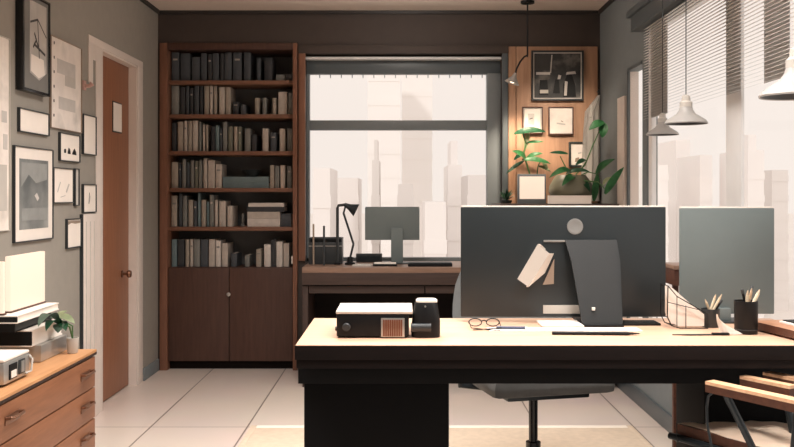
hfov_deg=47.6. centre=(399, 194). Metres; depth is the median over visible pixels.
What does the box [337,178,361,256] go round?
building
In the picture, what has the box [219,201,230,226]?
book
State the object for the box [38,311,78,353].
potted plant
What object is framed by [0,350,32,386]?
projector
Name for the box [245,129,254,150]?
book
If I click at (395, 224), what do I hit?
monitor
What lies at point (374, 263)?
notebook
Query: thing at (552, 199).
book
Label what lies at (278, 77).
pile
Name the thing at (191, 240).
book
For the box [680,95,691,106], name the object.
socket
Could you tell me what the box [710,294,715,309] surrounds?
pencil
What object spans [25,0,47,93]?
print
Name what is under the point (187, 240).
book
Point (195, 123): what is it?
book
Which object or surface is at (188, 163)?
book
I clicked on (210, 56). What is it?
book
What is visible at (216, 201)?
book
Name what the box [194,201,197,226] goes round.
book
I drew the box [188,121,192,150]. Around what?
book
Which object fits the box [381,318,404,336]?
grille
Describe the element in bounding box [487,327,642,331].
paper sheet
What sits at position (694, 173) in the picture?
building
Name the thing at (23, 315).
book
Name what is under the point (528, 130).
potted plant
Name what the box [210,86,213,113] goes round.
book
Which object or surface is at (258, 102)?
book
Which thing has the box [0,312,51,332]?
book
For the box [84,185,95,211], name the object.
print
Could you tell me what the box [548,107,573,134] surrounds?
picture frame
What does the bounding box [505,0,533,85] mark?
pendant lamp
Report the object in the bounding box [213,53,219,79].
book
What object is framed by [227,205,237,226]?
book
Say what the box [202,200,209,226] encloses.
book
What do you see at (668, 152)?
building
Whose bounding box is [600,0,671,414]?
wall
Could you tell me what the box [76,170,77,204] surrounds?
print
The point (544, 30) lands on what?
wall
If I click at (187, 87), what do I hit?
book
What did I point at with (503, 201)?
pot
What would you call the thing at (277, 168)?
book
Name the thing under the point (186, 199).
book
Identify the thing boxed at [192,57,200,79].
book
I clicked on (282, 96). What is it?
book
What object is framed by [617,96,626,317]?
trim
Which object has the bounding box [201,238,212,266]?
book
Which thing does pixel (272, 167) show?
book
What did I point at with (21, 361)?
vent
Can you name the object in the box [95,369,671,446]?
floor
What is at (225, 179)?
book
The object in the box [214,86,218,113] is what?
book
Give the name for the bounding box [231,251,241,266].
book
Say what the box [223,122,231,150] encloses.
book
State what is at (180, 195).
book
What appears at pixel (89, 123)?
picture frame
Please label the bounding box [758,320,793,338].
desk riser
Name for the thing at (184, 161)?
book
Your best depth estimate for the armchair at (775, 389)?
2.68 m
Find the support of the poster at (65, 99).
attached to the wall at (129, 26)
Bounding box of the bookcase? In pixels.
[160,43,297,369]
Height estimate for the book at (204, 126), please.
0.185 m
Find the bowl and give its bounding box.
[242,169,261,176]
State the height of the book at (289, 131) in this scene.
0.158 m
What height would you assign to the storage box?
0.064 m
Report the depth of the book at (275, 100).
6.23 m
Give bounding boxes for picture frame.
[12,145,53,242]
[15,0,49,96]
[17,107,49,135]
[54,167,73,202]
[58,132,80,162]
[65,218,81,248]
[73,168,79,205]
[81,114,96,155]
[81,184,96,212]
[517,174,545,203]
[522,107,542,133]
[531,50,583,100]
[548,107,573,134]
[569,142,582,166]
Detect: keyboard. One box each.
[408,261,451,266]
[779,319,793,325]
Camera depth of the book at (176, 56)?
6.23 m
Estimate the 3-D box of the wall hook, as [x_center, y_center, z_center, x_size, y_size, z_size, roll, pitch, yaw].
[-1.632,-0.575,4.720,0.054,0.050,0.040,0,0,0]
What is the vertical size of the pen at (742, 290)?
0.134 m
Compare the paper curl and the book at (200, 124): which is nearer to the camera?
the paper curl
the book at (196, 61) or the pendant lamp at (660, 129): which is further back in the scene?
the book at (196, 61)
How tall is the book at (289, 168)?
0.151 m
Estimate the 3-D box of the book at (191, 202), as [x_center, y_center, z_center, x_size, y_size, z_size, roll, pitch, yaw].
[-1.450,0.126,6.324,0.032,0.185,0.180,0,0,0]
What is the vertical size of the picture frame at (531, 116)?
0.184 m
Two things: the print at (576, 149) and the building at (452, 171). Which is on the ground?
the building at (452, 171)
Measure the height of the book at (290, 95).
0.151 m
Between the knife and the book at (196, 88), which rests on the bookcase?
the book at (196, 88)
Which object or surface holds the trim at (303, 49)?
attached to the wall at (544, 30)
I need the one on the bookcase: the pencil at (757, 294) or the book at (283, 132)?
the book at (283, 132)
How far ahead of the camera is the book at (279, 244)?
6.23 m
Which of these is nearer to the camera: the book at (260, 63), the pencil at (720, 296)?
the pencil at (720, 296)
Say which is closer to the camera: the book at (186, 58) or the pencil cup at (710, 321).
the pencil cup at (710, 321)
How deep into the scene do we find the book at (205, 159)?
6.24 m
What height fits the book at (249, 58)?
0.199 m
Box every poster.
[0,35,9,230]
[49,34,81,132]
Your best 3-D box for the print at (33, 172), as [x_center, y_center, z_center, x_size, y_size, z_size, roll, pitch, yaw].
[-1.650,-0.004,4.062,0.002,0.311,0.319,0,0,0]
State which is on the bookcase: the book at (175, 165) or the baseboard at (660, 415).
the book at (175, 165)
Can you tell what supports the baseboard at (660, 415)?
attached to the wall at (621, 48)
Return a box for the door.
[88,34,142,413]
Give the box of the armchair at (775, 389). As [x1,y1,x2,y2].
[668,371,793,446]
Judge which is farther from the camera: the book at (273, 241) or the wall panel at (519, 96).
the book at (273, 241)
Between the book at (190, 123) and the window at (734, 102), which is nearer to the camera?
the window at (734, 102)
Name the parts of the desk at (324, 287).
panel, drawer, panel, drawer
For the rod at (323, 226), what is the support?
on the desk at (324, 287)
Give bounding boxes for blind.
[626,0,793,119]
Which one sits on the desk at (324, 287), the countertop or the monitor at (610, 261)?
the countertop
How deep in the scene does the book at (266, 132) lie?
6.23 m
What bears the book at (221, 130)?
on the bookcase
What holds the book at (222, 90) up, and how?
on the bookcase
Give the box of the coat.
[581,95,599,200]
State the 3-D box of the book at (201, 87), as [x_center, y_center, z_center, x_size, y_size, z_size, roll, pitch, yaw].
[-1.374,-0.656,6.319,0.018,0.200,0.182,0,0,0]
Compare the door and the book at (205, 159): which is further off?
the book at (205, 159)
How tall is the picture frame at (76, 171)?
0.190 m
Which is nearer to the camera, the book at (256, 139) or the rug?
the rug
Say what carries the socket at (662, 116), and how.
attached to the pendant lamp at (660, 129)
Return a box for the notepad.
[536,320,583,326]
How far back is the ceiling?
5.96 m
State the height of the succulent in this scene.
0.098 m
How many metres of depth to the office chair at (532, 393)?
3.44 m
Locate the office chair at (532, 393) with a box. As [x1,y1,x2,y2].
[452,271,614,446]
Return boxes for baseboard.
[143,359,158,380]
[615,384,671,431]
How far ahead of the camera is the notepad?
3.10 m
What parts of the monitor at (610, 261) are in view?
label plate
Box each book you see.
[0,303,58,323]
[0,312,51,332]
[0,319,61,346]
[171,196,178,226]
[172,52,180,79]
[172,86,180,113]
[172,123,177,150]
[172,162,179,187]
[172,238,181,266]
[178,122,183,150]
[178,238,189,266]
[179,163,181,187]
[179,194,187,226]
[181,53,194,79]
[181,87,185,113]
[182,159,190,187]
[183,196,193,226]
[184,121,187,150]
[186,86,191,113]
[186,238,193,266]
[187,162,190,187]
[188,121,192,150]
[189,200,197,226]
[190,88,193,113]
[190,238,197,266]
[191,160,194,187]
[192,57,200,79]
[193,121,202,150]
[194,86,199,113]
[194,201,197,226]
[194,238,204,266]
[195,161,198,187]
[198,193,205,226]
[199,123,205,150]
[199,160,203,187]
[200,86,203,113]
[201,53,207,79]
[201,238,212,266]
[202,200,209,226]
[203,125,205,150]
[204,86,209,113]
[204,158,212,187]
[206,125,212,150]
[207,202,209,226]
[208,54,212,79]
[208,160,220,187]
[209,238,220,266]
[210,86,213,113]
[210,195,218,226]
[211,127,215,150]
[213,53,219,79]
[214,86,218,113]
[215,200,222,226]
[216,126,222,150]
[216,164,226,187]
[216,239,225,266]
[219,87,225,113]
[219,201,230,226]
[220,53,223,79]
[220,129,222,150]
[222,242,232,266]
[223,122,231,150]
[223,177,269,181]
[223,182,269,187]
[224,52,232,79]
[226,87,235,113]
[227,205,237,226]
[228,127,233,150]
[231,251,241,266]
[233,52,243,79]
[233,102,242,113]
[234,127,237,150]
[238,127,245,150]
[241,105,249,113]
[244,52,254,79]
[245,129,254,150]
[245,253,253,266]
[246,207,286,211]
[247,212,282,218]
[247,219,280,226]
[248,203,286,206]
[252,135,260,150]
[255,98,262,113]
[256,248,263,266]
[257,58,263,79]
[263,98,269,113]
[263,129,271,150]
[264,243,270,266]
[265,58,275,79]
[270,165,274,187]
[271,133,279,150]
[271,238,279,266]
[273,98,277,113]
[275,166,279,187]
[276,240,285,266]
[278,92,287,113]
[280,129,286,150]
[280,165,286,187]
[283,242,291,266]
[287,129,292,150]
[287,166,292,187]
[288,93,292,113]
[548,195,591,203]
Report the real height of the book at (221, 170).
0.165 m
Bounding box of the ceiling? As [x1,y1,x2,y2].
[147,0,608,9]
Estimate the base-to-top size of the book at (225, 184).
0.040 m
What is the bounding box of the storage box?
[0,335,66,361]
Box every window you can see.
[306,56,500,261]
[627,61,641,317]
[649,0,743,317]
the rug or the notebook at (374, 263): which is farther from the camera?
the notebook at (374, 263)
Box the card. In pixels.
[543,260,553,284]
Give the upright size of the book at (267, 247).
0.154 m
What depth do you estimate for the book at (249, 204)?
6.23 m
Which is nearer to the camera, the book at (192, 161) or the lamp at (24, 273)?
the lamp at (24, 273)
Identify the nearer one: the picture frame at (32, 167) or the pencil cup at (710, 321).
the pencil cup at (710, 321)
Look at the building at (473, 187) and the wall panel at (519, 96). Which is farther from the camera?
the building at (473, 187)
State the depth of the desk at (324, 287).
5.62 m
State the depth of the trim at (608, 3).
6.15 m
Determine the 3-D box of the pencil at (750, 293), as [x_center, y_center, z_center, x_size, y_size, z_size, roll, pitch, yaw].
[1.127,0.369,2.920,0.009,0.141,0.061,0,0,-6]
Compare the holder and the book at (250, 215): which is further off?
the book at (250, 215)
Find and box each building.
[312,168,336,236]
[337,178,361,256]
[367,75,400,256]
[371,140,380,252]
[397,184,413,256]
[402,75,431,256]
[422,201,446,256]
[444,141,461,256]
[461,175,485,205]
[639,165,668,317]
[658,140,689,287]
[677,155,712,261]
[719,135,764,317]
[764,170,788,310]
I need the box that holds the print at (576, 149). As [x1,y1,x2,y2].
[572,145,582,163]
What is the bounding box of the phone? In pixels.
[623,320,660,325]
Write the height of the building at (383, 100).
80.200 m
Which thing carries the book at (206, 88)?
on the bookcase
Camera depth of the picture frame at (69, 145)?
4.49 m
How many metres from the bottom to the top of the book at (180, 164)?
0.172 m
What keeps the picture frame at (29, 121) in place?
attached to the wall at (129, 26)
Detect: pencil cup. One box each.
[701,307,719,327]
[734,299,757,334]
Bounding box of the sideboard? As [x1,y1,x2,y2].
[491,203,618,317]
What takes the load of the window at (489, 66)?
in the wall at (544, 30)
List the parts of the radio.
lid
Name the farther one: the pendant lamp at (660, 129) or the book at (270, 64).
the book at (270, 64)
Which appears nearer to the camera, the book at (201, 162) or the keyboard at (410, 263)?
the keyboard at (410, 263)
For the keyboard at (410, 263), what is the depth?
5.66 m
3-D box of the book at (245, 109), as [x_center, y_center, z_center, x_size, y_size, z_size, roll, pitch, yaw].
[-1.086,-0.590,6.329,0.032,0.069,0.186,0,0,0]
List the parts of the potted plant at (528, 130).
stem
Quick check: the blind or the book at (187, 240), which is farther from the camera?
the book at (187, 240)
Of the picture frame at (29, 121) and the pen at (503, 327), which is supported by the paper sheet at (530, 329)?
the pen at (503, 327)
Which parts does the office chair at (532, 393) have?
arm post, backrest, seat, seat plate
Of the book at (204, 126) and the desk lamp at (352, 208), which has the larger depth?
the book at (204, 126)
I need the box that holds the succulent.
[500,189,513,202]
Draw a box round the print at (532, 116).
[525,109,539,128]
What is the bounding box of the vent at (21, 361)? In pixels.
[18,358,24,373]
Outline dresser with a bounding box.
[0,349,96,446]
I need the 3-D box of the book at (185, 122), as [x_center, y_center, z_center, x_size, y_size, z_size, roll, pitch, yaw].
[-1.486,-0.409,6.330,0.021,0.213,0.194,0,0,0]
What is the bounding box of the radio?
[335,303,412,337]
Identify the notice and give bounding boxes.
[112,101,121,133]
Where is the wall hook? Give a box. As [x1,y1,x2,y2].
[82,80,93,90]
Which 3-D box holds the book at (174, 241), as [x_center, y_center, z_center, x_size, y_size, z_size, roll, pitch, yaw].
[-1.565,0.402,6.323,0.035,0.189,0.180,0,0,0]
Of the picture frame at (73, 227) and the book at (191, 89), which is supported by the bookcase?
the book at (191, 89)
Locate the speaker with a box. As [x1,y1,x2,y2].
[411,298,439,337]
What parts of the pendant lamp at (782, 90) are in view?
lamp shade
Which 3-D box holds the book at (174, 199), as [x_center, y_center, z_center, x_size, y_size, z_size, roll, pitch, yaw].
[-1.563,0.113,6.316,0.038,0.213,0.181,0,0,0]
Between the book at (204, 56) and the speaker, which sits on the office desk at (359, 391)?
the speaker
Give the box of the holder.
[660,283,707,328]
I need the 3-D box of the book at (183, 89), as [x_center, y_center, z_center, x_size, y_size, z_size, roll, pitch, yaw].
[-1.505,-0.652,6.334,0.032,0.192,0.207,0,0,0]
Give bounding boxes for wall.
[0,0,157,367]
[158,14,599,369]
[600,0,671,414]
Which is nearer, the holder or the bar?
the holder
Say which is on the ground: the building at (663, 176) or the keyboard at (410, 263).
the building at (663, 176)
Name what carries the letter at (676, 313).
in the holder
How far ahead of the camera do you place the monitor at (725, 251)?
3.20 m
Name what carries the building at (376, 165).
on the ground
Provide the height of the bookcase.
2.240 m
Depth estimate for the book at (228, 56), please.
6.23 m
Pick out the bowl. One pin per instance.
(248, 172)
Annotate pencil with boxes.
[552,331,639,334]
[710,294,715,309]
[712,294,721,309]
[748,288,751,301]
[752,290,759,301]
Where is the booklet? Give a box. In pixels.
[518,244,553,286]
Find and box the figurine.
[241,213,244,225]
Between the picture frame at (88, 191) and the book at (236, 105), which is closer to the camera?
the picture frame at (88, 191)
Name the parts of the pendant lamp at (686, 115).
lamp shade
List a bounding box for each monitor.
[365,207,418,263]
[461,206,665,326]
[679,207,773,322]
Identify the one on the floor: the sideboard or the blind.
the sideboard
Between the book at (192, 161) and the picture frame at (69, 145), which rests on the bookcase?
the book at (192, 161)
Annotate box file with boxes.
[281,213,292,226]
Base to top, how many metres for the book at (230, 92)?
0.192 m
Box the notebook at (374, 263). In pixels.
[373,262,396,265]
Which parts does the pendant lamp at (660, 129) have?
lamp shade, cord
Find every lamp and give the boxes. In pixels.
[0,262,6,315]
[5,251,45,312]
[334,203,358,264]
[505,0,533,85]
[646,0,678,135]
[664,95,707,125]
[758,47,793,100]
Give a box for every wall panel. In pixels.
[80,213,97,417]
[508,47,597,202]
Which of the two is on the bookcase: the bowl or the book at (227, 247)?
the book at (227, 247)
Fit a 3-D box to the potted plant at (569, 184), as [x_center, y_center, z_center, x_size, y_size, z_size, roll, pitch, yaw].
[1.198,-0.213,5.651,0.582,0.538,0.319,0,0,40]
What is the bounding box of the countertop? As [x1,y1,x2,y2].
[302,261,460,272]
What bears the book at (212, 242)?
on the bookcase
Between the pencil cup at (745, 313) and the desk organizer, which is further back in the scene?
the desk organizer
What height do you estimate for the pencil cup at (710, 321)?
0.062 m
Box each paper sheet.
[352,264,371,265]
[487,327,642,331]
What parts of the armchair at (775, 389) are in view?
rail, seat frame, seat, leg, armrest, armrest, leg, leg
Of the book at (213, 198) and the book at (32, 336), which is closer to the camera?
the book at (32, 336)
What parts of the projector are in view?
lid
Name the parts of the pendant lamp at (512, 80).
lamp shade, arm, rod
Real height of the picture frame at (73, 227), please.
0.148 m
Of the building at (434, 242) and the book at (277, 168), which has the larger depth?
the building at (434, 242)
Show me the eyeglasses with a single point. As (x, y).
(472, 318)
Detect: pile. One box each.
[276,75,285,79]
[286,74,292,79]
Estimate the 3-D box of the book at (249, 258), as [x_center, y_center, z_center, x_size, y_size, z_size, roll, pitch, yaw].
[-1.059,0.457,6.339,0.032,0.079,0.204,0,0,0]
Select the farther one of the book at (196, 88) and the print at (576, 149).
the book at (196, 88)
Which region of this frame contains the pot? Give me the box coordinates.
[501,200,511,202]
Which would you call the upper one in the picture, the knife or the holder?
the holder
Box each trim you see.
[140,0,614,13]
[299,45,507,260]
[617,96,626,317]
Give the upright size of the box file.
0.088 m
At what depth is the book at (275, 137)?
6.23 m
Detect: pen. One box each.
[496,326,528,328]
[741,289,745,301]
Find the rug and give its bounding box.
[238,425,652,446]
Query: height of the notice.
0.185 m
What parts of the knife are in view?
blade, handle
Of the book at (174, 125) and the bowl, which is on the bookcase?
the book at (174, 125)
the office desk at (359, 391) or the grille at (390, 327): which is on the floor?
the office desk at (359, 391)
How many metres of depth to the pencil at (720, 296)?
3.06 m
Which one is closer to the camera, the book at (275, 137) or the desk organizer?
the desk organizer
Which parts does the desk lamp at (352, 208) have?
post, arm, lamp shade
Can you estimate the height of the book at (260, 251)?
0.120 m
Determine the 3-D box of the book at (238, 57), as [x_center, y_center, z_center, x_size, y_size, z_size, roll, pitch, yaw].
[-1.128,-0.889,6.340,0.059,0.199,0.213,0,0,0]
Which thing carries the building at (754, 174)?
on the ground
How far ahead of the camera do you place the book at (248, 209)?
6.23 m
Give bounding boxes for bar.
[356,253,381,261]
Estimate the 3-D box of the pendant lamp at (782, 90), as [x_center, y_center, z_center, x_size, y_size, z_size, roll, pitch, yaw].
[1.191,-0.778,2.700,0.217,0.968,0.217,0,0,0]
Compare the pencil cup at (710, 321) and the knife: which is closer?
the knife
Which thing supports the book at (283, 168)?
on the bookcase
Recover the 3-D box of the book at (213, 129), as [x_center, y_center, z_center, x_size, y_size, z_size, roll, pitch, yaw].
[-1.296,-0.388,6.332,0.025,0.172,0.201,0,0,0]
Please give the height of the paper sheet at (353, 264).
0.004 m
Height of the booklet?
0.151 m
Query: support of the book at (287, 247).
on the bookcase
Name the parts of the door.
handle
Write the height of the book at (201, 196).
0.233 m
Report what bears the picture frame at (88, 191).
attached to the wall at (129, 26)
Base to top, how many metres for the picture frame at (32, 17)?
0.435 m
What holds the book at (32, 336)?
on the storage box
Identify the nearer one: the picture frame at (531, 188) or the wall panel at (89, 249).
the wall panel at (89, 249)
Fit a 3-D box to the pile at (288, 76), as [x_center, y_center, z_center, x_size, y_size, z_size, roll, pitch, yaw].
[-0.763,-0.813,6.291,0.051,0.047,0.120,0,0,0]
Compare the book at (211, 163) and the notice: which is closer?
the notice
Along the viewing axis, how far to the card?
3.19 m
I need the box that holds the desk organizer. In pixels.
[309,237,342,263]
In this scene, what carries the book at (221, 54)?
on the bookcase
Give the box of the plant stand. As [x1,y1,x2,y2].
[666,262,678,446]
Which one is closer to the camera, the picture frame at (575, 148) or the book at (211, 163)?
the picture frame at (575, 148)
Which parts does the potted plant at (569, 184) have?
pot, stem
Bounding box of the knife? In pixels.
[672,333,729,335]
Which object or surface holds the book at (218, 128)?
on the bookcase
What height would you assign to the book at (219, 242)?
0.182 m
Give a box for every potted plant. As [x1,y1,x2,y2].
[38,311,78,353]
[506,127,550,173]
[549,120,623,200]
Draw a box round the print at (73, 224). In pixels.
[68,219,79,247]
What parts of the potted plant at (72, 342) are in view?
stem, pot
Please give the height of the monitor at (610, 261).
0.412 m
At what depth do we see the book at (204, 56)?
6.23 m
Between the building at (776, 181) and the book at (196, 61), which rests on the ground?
the building at (776, 181)
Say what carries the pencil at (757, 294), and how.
in the pencil cup at (745, 313)
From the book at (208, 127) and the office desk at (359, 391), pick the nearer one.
the office desk at (359, 391)
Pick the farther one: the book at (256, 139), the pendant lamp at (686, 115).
the book at (256, 139)
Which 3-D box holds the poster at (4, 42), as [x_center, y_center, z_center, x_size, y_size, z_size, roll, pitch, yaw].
[-1.654,-0.255,3.615,0.010,0.810,0.390,0,0,0]
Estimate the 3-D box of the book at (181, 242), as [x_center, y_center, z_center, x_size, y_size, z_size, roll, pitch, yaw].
[-1.518,0.402,6.321,0.045,0.189,0.175,0,0,0]
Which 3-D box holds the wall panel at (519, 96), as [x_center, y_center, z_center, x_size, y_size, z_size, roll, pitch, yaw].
[1.046,0.093,6.160,0.610,2.215,0.022,0,0,0]
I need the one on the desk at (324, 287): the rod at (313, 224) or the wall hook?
the rod at (313, 224)
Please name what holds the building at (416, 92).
on the ground
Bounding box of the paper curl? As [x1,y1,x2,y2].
[716,314,741,334]
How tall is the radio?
0.085 m
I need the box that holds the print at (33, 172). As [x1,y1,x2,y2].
[19,158,47,229]
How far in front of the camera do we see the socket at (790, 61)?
2.69 m
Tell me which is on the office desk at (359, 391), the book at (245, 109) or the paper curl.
the paper curl
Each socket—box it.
[658,113,666,121]
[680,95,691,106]
[786,47,793,67]
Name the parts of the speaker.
control knob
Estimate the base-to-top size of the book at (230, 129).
0.172 m
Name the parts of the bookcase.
panel, cupboard door, panel, shelf, shelf, shelf, shelf, shelf, cupboard door, panel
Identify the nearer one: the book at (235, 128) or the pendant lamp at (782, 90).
the pendant lamp at (782, 90)
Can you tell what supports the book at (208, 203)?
on the bookcase
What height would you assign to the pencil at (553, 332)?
0.011 m
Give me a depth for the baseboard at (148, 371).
5.95 m
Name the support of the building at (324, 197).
on the ground
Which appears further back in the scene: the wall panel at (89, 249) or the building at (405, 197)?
the building at (405, 197)
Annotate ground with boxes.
[310,214,793,319]
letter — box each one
[665,285,687,321]
[668,289,703,325]
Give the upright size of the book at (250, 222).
0.054 m
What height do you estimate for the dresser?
0.559 m
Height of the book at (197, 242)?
0.189 m
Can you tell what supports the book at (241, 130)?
on the bookcase
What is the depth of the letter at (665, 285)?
3.06 m
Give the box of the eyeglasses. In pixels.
[468,318,501,330]
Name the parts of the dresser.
handle, drawer, drawer, handle, handle, handle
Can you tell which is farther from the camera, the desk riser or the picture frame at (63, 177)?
the picture frame at (63, 177)
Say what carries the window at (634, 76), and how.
in the wall at (621, 48)
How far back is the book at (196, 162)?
6.24 m
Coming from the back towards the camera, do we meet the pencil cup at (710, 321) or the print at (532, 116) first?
the print at (532, 116)
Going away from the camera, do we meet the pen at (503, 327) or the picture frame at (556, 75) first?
the pen at (503, 327)
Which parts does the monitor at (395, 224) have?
casing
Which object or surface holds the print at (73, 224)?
attached to the picture frame at (73, 227)
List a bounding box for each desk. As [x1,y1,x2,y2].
[295,318,793,446]
[302,261,460,386]
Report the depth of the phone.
3.10 m
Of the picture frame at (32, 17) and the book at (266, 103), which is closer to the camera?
the picture frame at (32, 17)
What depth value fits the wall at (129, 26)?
4.78 m
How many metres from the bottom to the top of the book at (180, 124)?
0.206 m
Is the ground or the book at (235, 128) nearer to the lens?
the book at (235, 128)
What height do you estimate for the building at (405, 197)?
43.278 m
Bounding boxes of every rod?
[313,224,313,264]
[323,226,324,264]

